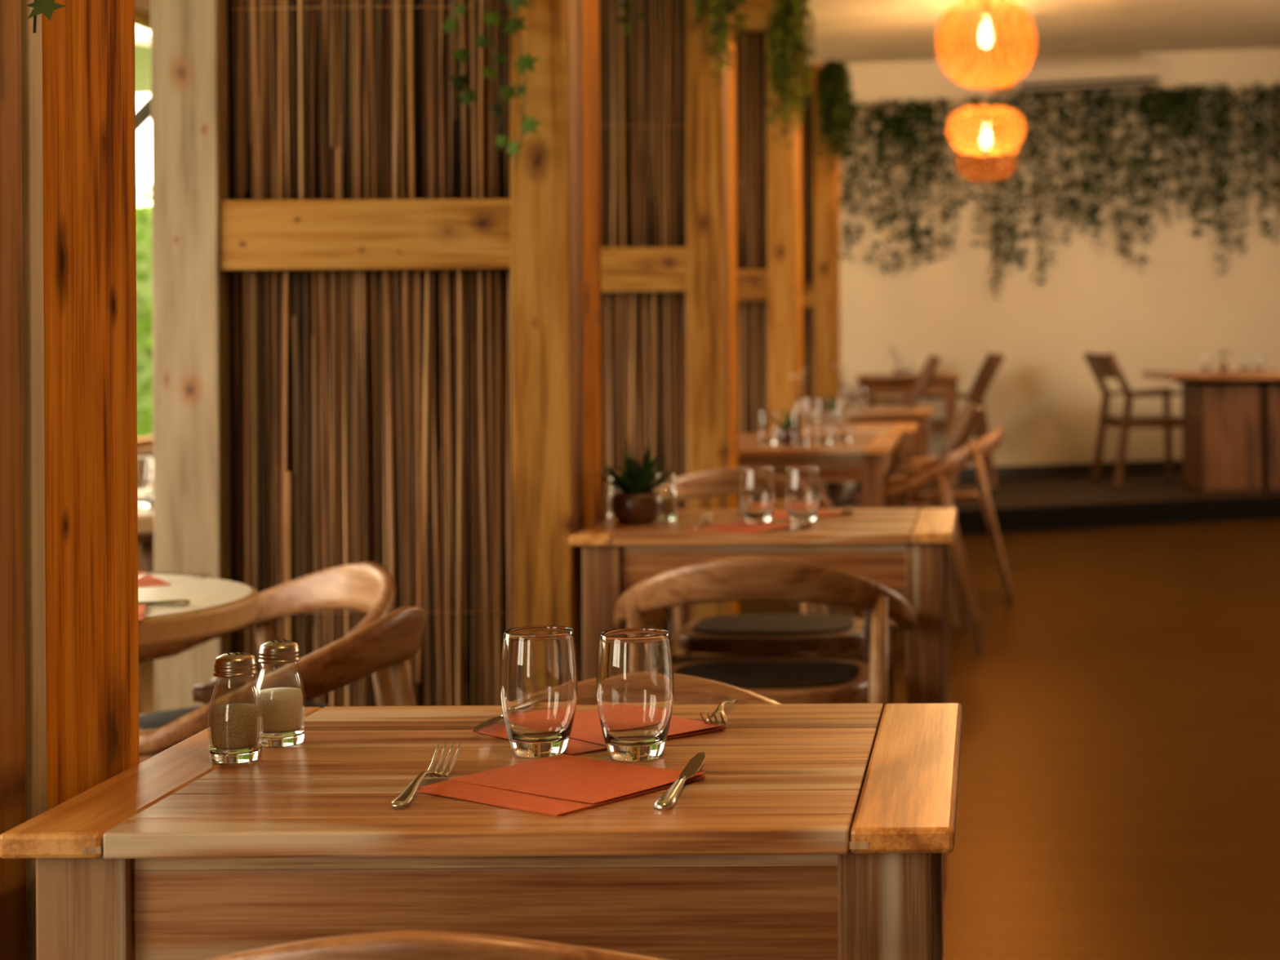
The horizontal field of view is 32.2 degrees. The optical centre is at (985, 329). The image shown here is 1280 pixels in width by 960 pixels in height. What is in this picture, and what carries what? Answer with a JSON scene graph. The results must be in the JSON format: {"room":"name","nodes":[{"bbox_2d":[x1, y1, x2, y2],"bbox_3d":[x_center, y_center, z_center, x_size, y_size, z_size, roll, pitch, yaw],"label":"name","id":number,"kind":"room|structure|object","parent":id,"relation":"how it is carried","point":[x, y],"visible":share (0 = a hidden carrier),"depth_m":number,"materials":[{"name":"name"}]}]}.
{"room":"restaurant dining room","nodes":[
{"label":"restaurant dining room","id":0,"kind":"room"},
{"bbox_2d":[134,0,153,573],"bbox_3d":[-3.381,-0.178,4.890,0.160,2.736,16.580,0,0,0],"label":"wall","id":1,"kind":"structure","parent":0,"point":[142,6],"depth_m":8.50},
{"bbox_2d":[134,9,153,448],"bbox_3d":[-3.382,-0.395,7.200,0.080,1.730,4.000,0,0,0],"label":"window","id":2,"kind":"structure","parent":1,"relation":"in","point":[142,20],"depth_m":8.65,"materials":[{"name":"brown wood"}]},
{"bbox_2d":[138,518,1279,959],"bbox_3d":[0.657,1.226,7.100,8.300,0.120,21.000,0,0,0],"label":"floor","id":3,"kind":"structure","parent":0,"point":[1118,788],"depth_m":6.16,"materials":[{"name":"wood"}]},
{"bbox_2d":[0,0,138,959],"bbox_3d":[-1.310,-0.192,2.045,0.878,2.740,0.370,0,0,0],"label":"wooden post","id":4,"kind":"object","parent":3,"relation":"on","point":[69,630],"visible":1,"depth_m":2.05,"materials":[{"name":"brown wood"}]},
{"bbox_2d":[26,0,66,33],"bbox_3d":[-0.839,-0.834,1.894,0.066,1.147,0.037,0,0,0],"label":"ivy vine","id":5,"kind":"object","parent":4,"relation":"hanging from","point":[46,7],"visible":1,"depth_m":1.89,"materials":[{"name":"green plant"}]},
{"bbox_2d":[137,507,154,714],"bbox_3d":[-2.195,0.810,5.350,0.760,0.753,0.760,0,0,0],"label":"round table","id":6,"kind":"object","parent":3,"relation":"on","point":[145,515],"visible":0.02,"depth_m":5.26,"materials":[{"name":"laminate"}]},
{"bbox_2d":[137,456,153,508],"bbox_3d":[-2.058,0.371,5.280,0.076,0.123,0.076,0,0,-19],"label":"tumbler","id":7,"kind":"object","parent":6,"relation":"on","point":[142,500],"visible":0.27,"depth_m":5.25,"materials":[{"name":"clear glass"}]},
{"bbox_2d":[144,457,153,510],"bbox_3d":[-1.983,0.370,5.220,0.076,0.123,0.076,0,0,-10],"label":"tumbler","id":8,"kind":"object","parent":6,"relation":"on","point":[148,470],"visible":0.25,"depth_m":5.19,"materials":[{"name":"clear glass"}]},
{"bbox_2d":[137,574,258,648],"bbox_3d":[-1.555,0.806,3.440,0.770,0.753,0.770,0,0,0],"label":"round table","id":9,"kind":"object","parent":3,"relation":"on","point":[217,606],"visible":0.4,"depth_m":3.38,"materials":[{"name":"laminate"}]},
{"bbox_2d":[137,604,146,621],"bbox_3d":[-1.357,0.425,3.240,0.190,0.006,0.190,0,0,-20],"label":"napkin","id":10,"kind":"object","parent":9,"relation":"on","point":[141,608],"visible":0.09,"depth_m":3.26,"materials":[{"name":"paper"}]},
{"bbox_2d":[137,571,170,586],"bbox_3d":[-1.498,0.426,3.660,0.190,0.006,0.190,0,0,-35],"label":"napkin","id":11,"kind":"object","parent":9,"relation":"on","point":[148,580],"visible":0.14,"depth_m":3.66,"materials":[{"name":"fabric"}]},
{"bbox_2d":[137,571,213,578],"bbox_3d":[-1.417,0.415,3.700,0.188,0.022,0.023,0,0,-30],"label":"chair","id":12,"kind":"object","parent":11,"relation":"on","point":[156,572],"visible":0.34,"depth_m":3.71,"materials":[{"name":"wood"}]},
{"bbox_2d":[137,599,190,605],"bbox_3d":[-1.331,0.422,3.336,0.208,0.010,0.017,0,0,-10],"label":"knife","id":13,"kind":"object","parent":9,"relation":"on","point":[183,602],"visible":0.52,"depth_m":3.34,"materials":[{"name":"silver metal"}]},
{"bbox_2d":[138,561,395,763],"bbox_3d":[-1.301,0.807,3.894,0.529,0.747,0.607,0,0,-42],"label":"armchair","id":14,"kind":"object","parent":3,"relation":"on","point":[369,588],"visible":0.24,"depth_m":4.03,"materials":[{"name":"brown wood"}]},
{"bbox_2d":[138,702,328,728],"bbox_3d":[-1.322,0.697,3.876,0.330,0.006,0.373,0,0,-42],"label":"seat cushion","id":15,"kind":"object","parent":14,"relation":"on","point":[155,720],"depth_m":3.90,"materials":[{"name":"black leather"}]},
{"bbox_2d":[138,606,425,755],"bbox_3d":[-1.112,0.806,3.391,0.529,0.747,0.607,0,0,6],"label":"armchair","id":16,"kind":"object","parent":3,"relation":"on","point":[394,638],"visible":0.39,"depth_m":3.21,"materials":[{"name":"brown wood"}]},
{"bbox_2d":[150,0,602,711],"bbox_3d":[-1.310,-0.192,4.735,0.878,2.740,0.370,0,0,0],"label":"divider","id":17,"kind":"object","parent":3,"relation":"on","point":[377,335],"visible":0.7,"depth_m":4.60,"materials":[{"name":"brown wood"}]},
{"bbox_2d":[440,0,478,118],"bbox_3d":[-1.093,-0.913,4.492,0.091,0.949,0.049,0,0,0],"label":"ivy vine","id":18,"kind":"object","parent":17,"relation":"hanging from","point":[460,81],"visible":1,"depth_m":4.49,"materials":[{"name":"green plant"}]},
{"bbox_2d":[473,0,518,150],"bbox_3d":[-1.016,-0.877,4.481,0.122,1.014,0.048,0,0,0],"label":"ivy vine","id":19,"kind":"object","parent":17,"relation":"hanging from","point":[508,92],"visible":1,"depth_m":4.48,"materials":[{"name":"green plant"}]},
{"bbox_2d":[501,0,542,170],"bbox_3d":[-0.965,-0.880,4.483,0.094,1.103,0.047,0,0,0],"label":"ivy vine","id":20,"kind":"object","parent":17,"relation":"hanging from","point":[526,62],"visible":1,"depth_m":4.48,"materials":[{"name":"green plant"}]},
{"bbox_2d":[207,928,668,959],"bbox_3d":[-0.407,0.802,1.758,0.607,0.747,0.529,0,0,0],"label":"armchair","id":21,"kind":"object","parent":3,"relation":"on","point":[412,944],"visible":1,"depth_m":1.54,"materials":[{"name":"brown wood"}]},
{"bbox_2d":[0,702,961,959],"bbox_3d":[-0.428,0.798,2.138,0.807,0.750,0.618,0,0,0],"label":"dining table","id":22,"kind":"object","parent":3,"relation":"on","point":[811,831],"visible":0.84,"depth_m":1.86,"materials":[{"name":"brown wood"}]},
{"bbox_2d":[207,651,263,764],"bbox_3d":[-0.740,0.371,2.142,0.052,0.106,0.052,0,0,0],"label":"shaker","id":23,"kind":"object","parent":22,"relation":"on","point":[235,728],"visible":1,"depth_m":2.12,"materials":[{"name":"clear glass"}]},
{"bbox_2d":[207,678,263,748],"bbox_3d":[-0.740,0.373,2.142,0.052,0.078,0.052,0,0,0],"label":"jar","id":24,"kind":"object","parent":23,"relation":"on","point":[233,726],"depth_m":2.12,"materials":[{"name":"clear glass"}]},
{"bbox_2d":[253,639,306,747],"bbox_3d":[-0.724,0.371,2.226,0.052,0.106,0.052,0,0,0],"label":"shaker","id":25,"kind":"object","parent":22,"relation":"on","point":[282,710],"visible":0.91,"depth_m":2.21,"materials":[{"name":"clear glass"}]},
{"bbox_2d":[253,661,306,726],"bbox_3d":[-0.724,0.373,2.226,0.052,0.078,0.052,0,0,0],"label":"jar","id":26,"kind":"object","parent":25,"relation":"on","point":[282,706],"depth_m":2.21,"materials":[{"name":"clear glass"}]},
{"bbox_2d":[391,742,461,807],"bbox_3d":[-0.518,0.410,2.004,0.023,0.022,0.188,0,0,0],"label":"fork","id":27,"kind":"object","parent":22,"relation":"on","point":[409,793],"visible":1,"depth_m":2.00,"materials":[{"name":"silver metal"}]},
{"bbox_2d":[472,714,503,732],"bbox_3d":[-0.519,0.418,2.337,0.017,0.013,0.208,0,0,5],"label":"knife","id":28,"kind":"object","parent":22,"relation":"on","point":[486,724],"visible":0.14,"depth_m":2.28,"materials":[{"name":"silver metal"}]},
{"bbox_2d":[500,626,577,758],"bbox_3d":[-0.445,0.361,2.163,0.076,0.123,0.076,0,0,0],"label":"tumbler","id":29,"kind":"object","parent":22,"relation":"on","point":[539,673],"visible":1,"depth_m":2.13,"materials":[{"name":"clear glass"}]},
{"bbox_2d":[416,754,706,817],"bbox_3d":[-0.395,0.419,2.012,0.190,0.006,0.190,0,0,35],"label":"napkin","id":30,"kind":"object","parent":22,"relation":"on","point":[557,785],"visible":0.98,"depth_m":2.00,"materials":[{"name":"paper"}]},
{"bbox_2d":[471,709,725,755],"bbox_3d":[-0.407,0.419,2.285,0.190,0.006,0.190,0,0,-44],"label":"napkin","id":31,"kind":"object","parent":22,"relation":"on","point":[586,736],"visible":0.32,"depth_m":2.27,"materials":[{"name":"paper"}]},
{"bbox_2d":[595,627,674,761],"bbox_3d":[-0.346,0.360,2.143,0.076,0.123,0.076,0,0,-12],"label":"tumbler","id":32,"kind":"object","parent":22,"relation":"on","point":[635,688],"visible":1,"depth_m":2.11,"materials":[{"name":"clear glass"}]},
{"bbox_2d":[653,751,705,810],"bbox_3d":[-0.278,0.417,2.007,0.017,0.013,0.208,0,0,3],"label":"knife","id":33,"kind":"object","parent":22,"relation":"on","point":[666,802],"visible":1,"depth_m":1.98,"materials":[{"name":"silver metal"}]},
{"bbox_2d":[699,697,737,724],"bbox_3d":[-0.286,0.407,2.351,0.023,0.022,0.188,0,0,0],"label":"fork","id":34,"kind":"object","parent":22,"relation":"on","point":[718,716],"visible":1,"depth_m":2.32,"materials":[{"name":"silver metal"}]},
{"bbox_2d":[599,0,738,666],"bbox_3d":[-1.310,-0.192,7.425,0.878,2.740,0.370,0,0,0],"label":"divider","id":35,"kind":"object","parent":3,"relation":"on","point":[668,135],"visible":0.36,"depth_m":7.29,"materials":[{"name":"brown wood"}]},
{"bbox_2d":[617,0,645,35],"bbox_3d":[-1.178,-1.182,7.179,0.137,0.424,0.042,0,0,0],"label":"ivy vine","id":36,"kind":"object","parent":35,"relation":"attached to","point":[625,4],"visible":1,"depth_m":7.18,"materials":[{"name":"green plant"}]},
{"bbox_2d":[689,0,751,88],"bbox_3d":[-0.885,-1.189,7.166,0.250,0.766,0.196,0,0,0],"label":"trailing plant","id":37,"kind":"object","parent":35,"relation":"attached to","point":[723,6],"visible":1,"depth_m":7.14,"materials":[{"name":"green plant"}]},
{"bbox_2d":[576,673,778,705],"bbox_3d":[-0.420,0.802,2.502,0.607,0.747,0.529,0,0,0],"label":"armchair","id":38,"kind":"object","parent":3,"relation":"on","point":[688,690],"visible":0.02,"depth_m":2.69,"materials":[{"name":"brown wood"}]},
{"bbox_2d":[655,467,834,655],"bbox_3d":[-0.795,0.804,7.003,0.607,0.747,0.529,0,0,0],"label":"armchair","id":39,"kind":"object","parent":3,"relation":"on","point":[722,481],"visible":0.16,"depth_m":6.81,"materials":[{"name":"brown wood"}]},
{"bbox_2d":[569,507,957,893],"bbox_3d":[-0.461,0.798,4.807,0.794,0.750,0.640,0,0,0],"label":"dining table","id":40,"kind":"object","parent":3,"relation":"on","point":[906,548],"visible":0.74,"depth_m":4.51,"materials":[{"name":"brown wood"}]},
{"bbox_2d":[607,470,622,517],"bbox_3d":[-0.833,0.372,4.930,0.052,0.106,0.052,0,0,0],"label":"bud vase","id":41,"kind":"object","parent":40,"relation":"on","point":[611,494],"visible":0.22,"depth_m":4.92,"materials":[{"name":"clear glass"}]},
{"bbox_2d":[594,436,675,524],"bbox_3d":[-0.772,0.330,4.775,0.176,0.189,0.195,0,0,0],"label":"potted succulent","id":42,"kind":"object","parent":40,"relation":"on","point":[636,503],"visible":1,"depth_m":4.73,"materials":[{"name":"green plant"}]},
{"bbox_2d":[611,490,662,524],"bbox_3d":[-0.766,0.390,4.770,0.113,0.068,0.113,0,0,0],"label":"pot","id":43,"kind":"object","parent":42,"relation":"on","point":[628,507],"depth_m":4.73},
{"bbox_2d":[656,472,677,520],"bbox_3d":[-0.713,0.371,4.840,0.052,0.106,0.052,0,0,0],"label":"shaker","id":44,"kind":"object","parent":40,"relation":"on","point":[668,513],"visible":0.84,"depth_m":4.82,"materials":[{"name":"clear glass"}]},
{"bbox_2d":[686,521,812,533],"bbox_3d":[-0.502,0.420,4.630,0.190,0.006,0.190,0,0,38],"label":"napkin","id":45,"kind":"object","parent":40,"relation":"on","point":[740,526],"visible":0.96,"depth_m":4.62,"materials":[{"name":"fabric"}]},
{"bbox_2d":[740,466,775,523],"bbox_3d":[-0.498,0.361,4.745,0.076,0.123,0.076,0,0,-3],"label":"tumbler","id":46,"kind":"object","parent":40,"relation":"on","point":[757,491],"visible":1,"depth_m":4.71,"materials":[{"name":"clear glass"}]},
{"bbox_2d":[740,509,850,519],"bbox_3d":[-0.438,0.419,4.955,0.190,0.006,0.190,0,0,-40],"label":"napkin","id":47,"kind":"object","parent":40,"relation":"on","point":[776,514],"visible":0.34,"depth_m":4.93,"materials":[{"name":"fabric"}]},
{"bbox_2d":[785,465,819,524],"bbox_3d":[-0.400,0.361,4.745,0.076,0.123,0.076,0,0,23],"label":"tumbler","id":48,"kind":"object","parent":40,"relation":"on","point":[802,482],"visible":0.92,"depth_m":4.71,"materials":[{"name":"clear glass"}]},
{"bbox_2d":[614,555,915,707],"bbox_3d":[-0.442,0.802,4.333,0.607,0.747,0.529,0,0,0],"label":"armchair","id":49,"kind":"object","parent":3,"relation":"on","point":[646,603],"visible":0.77,"depth_m":4.19,"materials":[{"name":"brown wood"}]},
{"bbox_2d":[673,660,859,688],"bbox_3d":[-0.443,0.692,4.360,0.373,0.006,0.330,0,0,0],"label":"seat cushion","id":50,"kind":"object","parent":49,"relation":"on","point":[744,674],"depth_m":4.35,"materials":[{"name":"black leather"}]},
{"bbox_2d":[735,0,802,509],"bbox_3d":[-1.310,-0.192,10.115,0.878,2.740,0.370,0,0,0],"label":"divider","id":51,"kind":"object","parent":3,"relation":"on","point":[769,192],"visible":0.24,"depth_m":9.98,"materials":[{"name":"brown wood"}]},
{"bbox_2d":[765,0,816,132],"bbox_3d":[-0.883,-1.226,9.850,0.244,0.654,0.190,0,0,0],"label":"trailing plant","id":52,"kind":"object","parent":51,"relation":"attached to","point":[789,28],"visible":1,"depth_m":9.82,"materials":[{"name":"green plant"}]},
{"bbox_2d":[763,40,791,152],"bbox_3d":[-0.946,-1.064,9.851,0.129,0.522,0.034,0,0,0],"label":"ivy vine","id":53,"kind":"object","parent":52,"relation":"hanging from","point":[771,119],"visible":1,"depth_m":9.85,"materials":[{"name":"green plant"}]},
{"bbox_2d":[663,503,898,703],"bbox_3d":[-0.495,0.802,5.137,0.607,0.747,0.529,0,0,0],"label":"armchair","id":54,"kind":"object","parent":3,"relation":"on","point":[741,636],"visible":0.41,"depth_m":4.93,"materials":[{"name":"brown wood"}]},
{"bbox_2d":[692,613,853,634],"bbox_3d":[-0.496,0.692,5.110,0.373,0.006,0.330,0,0,0],"label":"seat cushion","id":55,"kind":"object","parent":54,"relation":"on","point":[797,623],"depth_m":5.07,"materials":[{"name":"black leather"}]},
{"bbox_2d":[737,432,902,621],"bbox_3d":[-0.740,0.799,8.310,0.800,0.750,1.180,0,0,0],"label":"dining table","id":56,"kind":"object","parent":3,"relation":"on","point":[868,457],"visible":0.4,"depth_m":7.75,"materials":[{"name":"brown wood"}]},
{"bbox_2d":[758,411,778,445],"bbox_3d":[-0.798,0.363,7.980,0.076,0.123,0.076,0,0,26],"label":"tumbler","id":57,"kind":"object","parent":56,"relation":"on","point":[768,421],"visible":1,"depth_m":7.95,"materials":[{"name":"clear glass"}]},
{"bbox_2d":[777,404,811,444],"bbox_3d":[-0.733,0.351,8.105,0.138,0.146,0.165,0,0,-28],"label":"potted succulent","id":58,"kind":"object","parent":56,"relation":"on","point":[784,435],"visible":0.47,"depth_m":8.07,"materials":[{"name":"green plant"}]},
{"bbox_2d":[777,428,792,444],"bbox_3d":[-0.733,0.397,8.100,0.090,0.054,0.090,0,0,0],"label":"pot","id":59,"kind":"object","parent":58,"relation":"on","point":[784,435],"depth_m":8.06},
{"bbox_2d":[790,411,810,445],"bbox_3d":[-0.678,0.362,7.950,0.076,0.123,0.076,0,0,9],"label":"tumbler","id":60,"kind":"object","parent":56,"relation":"on","point":[800,421],"visible":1,"depth_m":7.92,"materials":[{"name":"clear glass"}]},
{"bbox_2d":[813,410,834,444],"bbox_3d":[-0.598,0.362,8.020,0.076,0.123,0.076,0,0,-25],"label":"tumbler","id":61,"kind":"object","parent":56,"relation":"on","point":[823,424],"visible":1,"depth_m":7.99,"materials":[{"name":"clear glass"}]},
{"bbox_2d":[833,408,853,442],"bbox_3d":[-0.533,0.361,8.150,0.076,0.123,0.076,0,0,26],"label":"tumbler","id":62,"kind":"object","parent":56,"relation":"on","point":[843,420],"visible":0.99,"depth_m":8.12,"materials":[{"name":"clear glass"}]},
{"bbox_2d":[800,64,839,406],"bbox_3d":[-1.310,-0.192,12.805,0.878,2.740,0.370,0,0,0],"label":"divider","id":63,"kind":"object","parent":3,"relation":"on","point":[820,188],"visible":0.09,"depth_m":12.62,"materials":[{"name":"brown wood"}]},
{"bbox_2d":[813,58,856,173],"bbox_3d":[-0.868,-1.235,12.542,0.267,0.657,0.202,0,0,0],"label":"trailing plant","id":64,"kind":"object","parent":63,"relation":"attached to","point":[836,98],"visible":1,"depth_m":12.51,"materials":[{"name":"green plant"}]},
{"bbox_2d":[791,422,917,608],"bbox_3d":[-0.575,0.798,9.495,0.540,0.750,0.730,0,0,0],"label":"dining table","id":65,"kind":"object","parent":3,"relation":"on","point":[904,446],"visible":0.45,"depth_m":9.15,"materials":[{"name":"brown wood"}]},
{"bbox_2d":[789,367,808,411],"bbox_3d":[-0.796,0.292,9.282,0.074,0.265,0.093,0,0,14],"label":"bud vase","id":66,"kind":"object","parent":65,"relation":"on","point":[799,406],"visible":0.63,"depth_m":9.29,"materials":[{"name":"clear glass"}]},
{"bbox_2d":[793,395,804,411],"bbox_3d":[-0.798,0.355,9.300,0.060,0.140,0.060,0,0,0],"label":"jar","id":67,"kind":"object","parent":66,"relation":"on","point":[799,406],"depth_m":9.29,"materials":[{"name":"clear glass"}]},
{"bbox_2d":[801,397,817,426],"bbox_3d":[-0.778,0.363,9.620,0.076,0.123,0.076,0,0,16],"label":"tumbler","id":68,"kind":"object","parent":65,"relation":"on","point":[808,403],"visible":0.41,"depth_m":9.59,"materials":[{"name":"clear glass"}]},
{"bbox_2d":[813,398,831,412],"bbox_3d":[-0.708,0.363,9.450,0.076,0.123,0.076,0,0,41],"label":"tumbler","id":69,"kind":"object","parent":65,"relation":"on","point":[821,404],"visible":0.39,"depth_m":9.42,"materials":[{"name":"clear glass"}]},
{"bbox_2d":[834,399,851,409],"bbox_3d":[-0.618,0.362,9.400,0.076,0.123,0.076,0,0,40],"label":"tumbler","id":70,"kind":"object","parent":65,"relation":"on","point":[839,404],"visible":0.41,"depth_m":9.37,"materials":[{"name":"clear glass"}]},
{"bbox_2d":[821,406,933,507],"bbox_3d":[-0.628,0.799,11.525,0.695,0.750,0.850,0,0,0],"label":"dining table","id":71,"kind":"object","parent":3,"relation":"on","point":[921,415],"visible":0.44,"depth_m":11.13,"materials":[{"name":"brown wood"}]},
{"bbox_2d":[837,386,852,403],"bbox_3d":[-0.738,0.363,11.400,0.076,0.123,0.076,0,0,2],"label":"tumbler","id":72,"kind":"object","parent":71,"relation":"on","point":[844,393],"visible":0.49,"depth_m":11.37,"materials":[{"name":"clear glass"}]},
{"bbox_2d":[853,386,868,409],"bbox_3d":[-0.658,0.362,11.500,0.076,0.123,0.076,0,0,24],"label":"tumbler","id":73,"kind":"object","parent":71,"relation":"on","point":[860,395],"visible":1,"depth_m":11.47,"materials":[{"name":"clear glass"}]},
{"bbox_2d":[822,400,983,628],"bbox_3d":[-0.330,0.736,8.771,0.652,0.880,0.553,0,0,-2],"label":"armchair","id":74,"kind":"object","parent":3,"relation":"on","point":[960,434],"visible":0.32,"depth_m":8.51,"materials":[{"name":"wood"}]},
{"bbox_2d":[838,444,983,653],"bbox_3d":[-0.273,0.801,8.100,0.529,0.747,0.607,0,0,0],"label":"armchair","id":75,"kind":"object","parent":3,"relation":"on","point":[938,472],"visible":0.53,"depth_m":7.86,"materials":[{"name":"brown wood"}]},
{"bbox_2d":[907,427,1014,606],"bbox_3d":[-0.143,0.800,9.420,0.529,0.747,0.607,0,0,0],"label":"armchair","id":76,"kind":"object","parent":3,"relation":"on","point":[984,446],"visible":0.68,"depth_m":9.21,"materials":[{"name":"brown wood"}]},
{"bbox_2d":[912,484,978,492],"bbox_3d":[-0.171,0.690,9.420,0.330,0.006,0.373,0,0,0],"label":"seat cushion","id":77,"kind":"object","parent":76,"relation":"on","point":[953,488],"depth_m":9.35,"materials":[{"name":"fabric"}]},
{"bbox_2d":[840,471,1279,511],"bbox_3d":[1.877,1.085,14.580,7.164,0.147,2.120,0,0,-27],"label":"platform","id":78,"kind":"object","parent":3,"relation":"on","point":[1074,491],"visible":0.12,"depth_m":13.57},
{"bbox_2d":[841,354,942,501],"bbox_3d":[-0.591,0.591,13.271,0.652,0.880,0.553,0,0,-2],"label":"armchair","id":79,"kind":"object","parent":78,"relation":"on","point":[926,376],"visible":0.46,"depth_m":13.01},
{"bbox_2d":[854,373,960,489],"bbox_3d":[-0.486,0.656,13.850,0.660,0.740,0.600,0,0,0],"label":"dining table","id":80,"kind":"object","parent":78,"relation":"on","point":[946,384],"visible":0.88,"depth_m":13.57,"materials":[{"name":"brown wood"}]},
{"bbox_2d":[888,346,902,374],"bbox_3d":[-0.574,0.195,13.777,0.091,0.184,0.090,0,0,0],"label":"bud vase","id":81,"kind":"object","parent":80,"relation":"on","point":[897,370],"visible":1,"depth_m":13.76,"materials":[{"name":"clear glass"}]},
{"bbox_2d":[893,360,902,374],"bbox_3d":[-0.559,0.241,13.780,0.060,0.090,0.060,0,0,0],"label":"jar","id":82,"kind":"object","parent":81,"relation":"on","point":[897,370],"depth_m":13.76,"materials":[{"name":"clear glass"}]},
{"bbox_2d":[901,355,913,374],"bbox_3d":[-0.499,0.225,13.850,0.076,0.123,0.076,0,0,28],"label":"tumbler","id":83,"kind":"object","parent":80,"relation":"on","point":[907,362],"visible":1,"depth_m":13.82,"materials":[{"name":"clear glass"}]},
{"bbox_2d":[904,351,1004,488],"bbox_3d":[-0.206,0.589,14.223,0.652,0.880,0.553,0,0,-6],"label":"armchair","id":84,"kind":"object","parent":78,"relation":"on","point":[992,363],"visible":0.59,"depth_m":13.98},
{"bbox_2d":[956,496,1279,535],"bbox_3d":[1.874,1.091,13.387,6.104,0.135,0.010,0,0,-27],"label":"platform edge","id":85,"kind":"structure","parent":78,"relation":"attached to","point":[1097,516],"depth_m":12.85,"materials":[{"name":"black"}]},
{"bbox_2d":[1083,351,1183,485],"bbox_3d":[1.023,0.581,14.494,0.652,0.880,0.553,0,0,-14],"label":"armchair","id":86,"kind":"object","parent":78,"relation":"on","point":[1101,366],"visible":0.9,"depth_m":14.31,"materials":[{"name":"wood"}]},
{"bbox_2d":[1142,369,1279,489],"bbox_3d":[1.998,0.640,14.126,1.810,0.742,0.840,0,0,-8],"label":"table","id":87,"kind":"object","parent":78,"relation":"on","point":[1231,429],"visible":1,"depth_m":13.78,"materials":[{"name":"brown wood"}]},
{"bbox_2d":[1200,352,1211,372],"bbox_3d":[1.421,0.211,14.000,0.076,0.123,0.076,0,0,18],"label":"tumbler","id":88,"kind":"object","parent":87,"relation":"on","point":[1205,357],"visible":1,"depth_m":13.97,"materials":[{"name":"clear glass"}]},
{"bbox_2d":[1218,349,1231,372],"bbox_3d":[1.543,0.200,14.058,0.099,0.144,0.071,0,0,-35],"label":"bud vase","id":89,"kind":"object","parent":87,"relation":"on","point":[1223,367],"visible":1,"depth_m":14.04,"materials":[{"name":"clear glass"}]},
{"bbox_2d":[1218,360,1227,372],"bbox_3d":[1.541,0.234,14.050,0.060,0.075,0.060,0,0,0],"label":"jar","id":90,"kind":"object","parent":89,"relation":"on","point":[1223,367],"depth_m":14.03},
{"bbox_2d":[1239,352,1251,371],"bbox_3d":[1.681,0.209,14.050,0.076,0.123,0.076,0,0,9],"label":"tumbler","id":91,"kind":"object","parent":87,"relation":"on","point":[1245,362],"visible":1,"depth_m":14.02,"materials":[{"name":"clear glass"}]},
{"bbox_2d":[1253,352,1264,372],"bbox_3d":[1.761,0.209,13.980,0.076,0.123,0.076,0,0,-26],"label":"tumbler","id":92,"kind":"object","parent":87,"relation":"on","point":[1258,357],"visible":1,"depth_m":13.95,"materials":[{"name":"clear glass"}]},
{"bbox_2d":[801,0,1279,64],"bbox_3d":[0.638,-1.988,7.100,8.300,0.914,21.000,0,0,0],"label":"ceiling","id":93,"kind":"structure","parent":0,"point":[851,31],"depth_m":13.60,"materials":[{"name":"paint"}]},
{"bbox_2d":[934,0,1037,88],"bbox_3d":[0.001,-1.455,9.500,0.449,0.791,0.449,0,0,-13],"label":"pendant lamp","id":94,"kind":"object","parent":93,"relation":"hanging from","point":[984,35],"visible":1,"depth_m":9.38,"materials":[{"name":"wicker"}]},
{"bbox_2d":[981,4,990,20],"bbox_3d":[0.002,-1.390,9.500,0.040,0.070,0.040,0,0,0],"label":"socket","id":95,"kind":"object","parent":94,"relation":"attached to","point":[987,5],"depth_m":9.48,"materials":[{"name":"paint"}]},
{"bbox_2d":[946,0,1025,182],"bbox_3d":[0.002,-1.340,12.200,0.444,1.021,0.444,0,0,0],"label":"pendant lamp","id":96,"kind":"object","parent":93,"relation":"hanging from","point":[985,140],"visible":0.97,"depth_m":12.09,"materials":[{"name":"wicker"}]},
{"bbox_2d":[839,48,1279,503],"bbox_3d":[0.602,-0.565,15.244,8.832,3.463,0.200,0,0,-27],"label":"wall","id":97,"kind":"structure","parent":0,"point":[1046,398],"depth_m":15.10,"materials":[{"name":"beige paint"}]},
{"bbox_2d":[855,459,1182,484],"bbox_3d":[1.871,0.968,15.744,6.104,0.088,0.020,0,0,-27],"label":"baseboard","id":98,"kind":"structure","parent":97,"relation":"attached to","point":[1145,466],"depth_m":15.08,"materials":[{"name":"paint"}]},
{"bbox_2d":[839,81,1279,298],"bbox_3d":[1.559,-1.095,15.517,5.862,1.762,0.240,0,0,-27],"label":"hanging plants","id":99,"kind":"object","parent":97,"relation":"hanging from","point":[896,121],"visible":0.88,"depth_m":15.06,"materials":[{"name":"green plant"}]},
{"bbox_2d":[999,56,1161,96],"bbox_3d":[0.671,-1.764,15.040,1.175,0.330,0.218,0,0,-27],"label":"air conditioner","id":100,"kind":"object","parent":97,"relation":"attached to","point":[1137,73],"visible":0.91,"depth_m":14.96,"materials":[{"name":"white plastic"}]},
{"label":"outside","id":101,"kind":"structure","parent":0,"visible":0},
{"bbox_3d":[-8.742,1.332,8.000,10.500,0.180,28.000,0,0,0],"label":"lawn","id":102,"kind":"structure","parent":101,"visible":0},
{"bbox_2d":[134,26,151,134],"bbox_3d":[-4.753,-0.442,10.600,2.402,3.320,2.402,0,0,22],"label":"parasol","id":103,"kind":"object","parent":102,"relation":"on","point":[142,37],"visible":0.02,"depth_m":11.45,"materials":[{"name":"fabric"}]},
{"bbox_2d":[135,181,153,437],"bbox_3d":[-6.893,0.038,14.503,1.773,2.620,15.360,0,0,0],"label":"hedge","id":104,"kind":"object","parent":102,"relation":"on","point":[144,211],"visible":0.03,"depth_m":16.38,"materials":[{"name":"green plant"}]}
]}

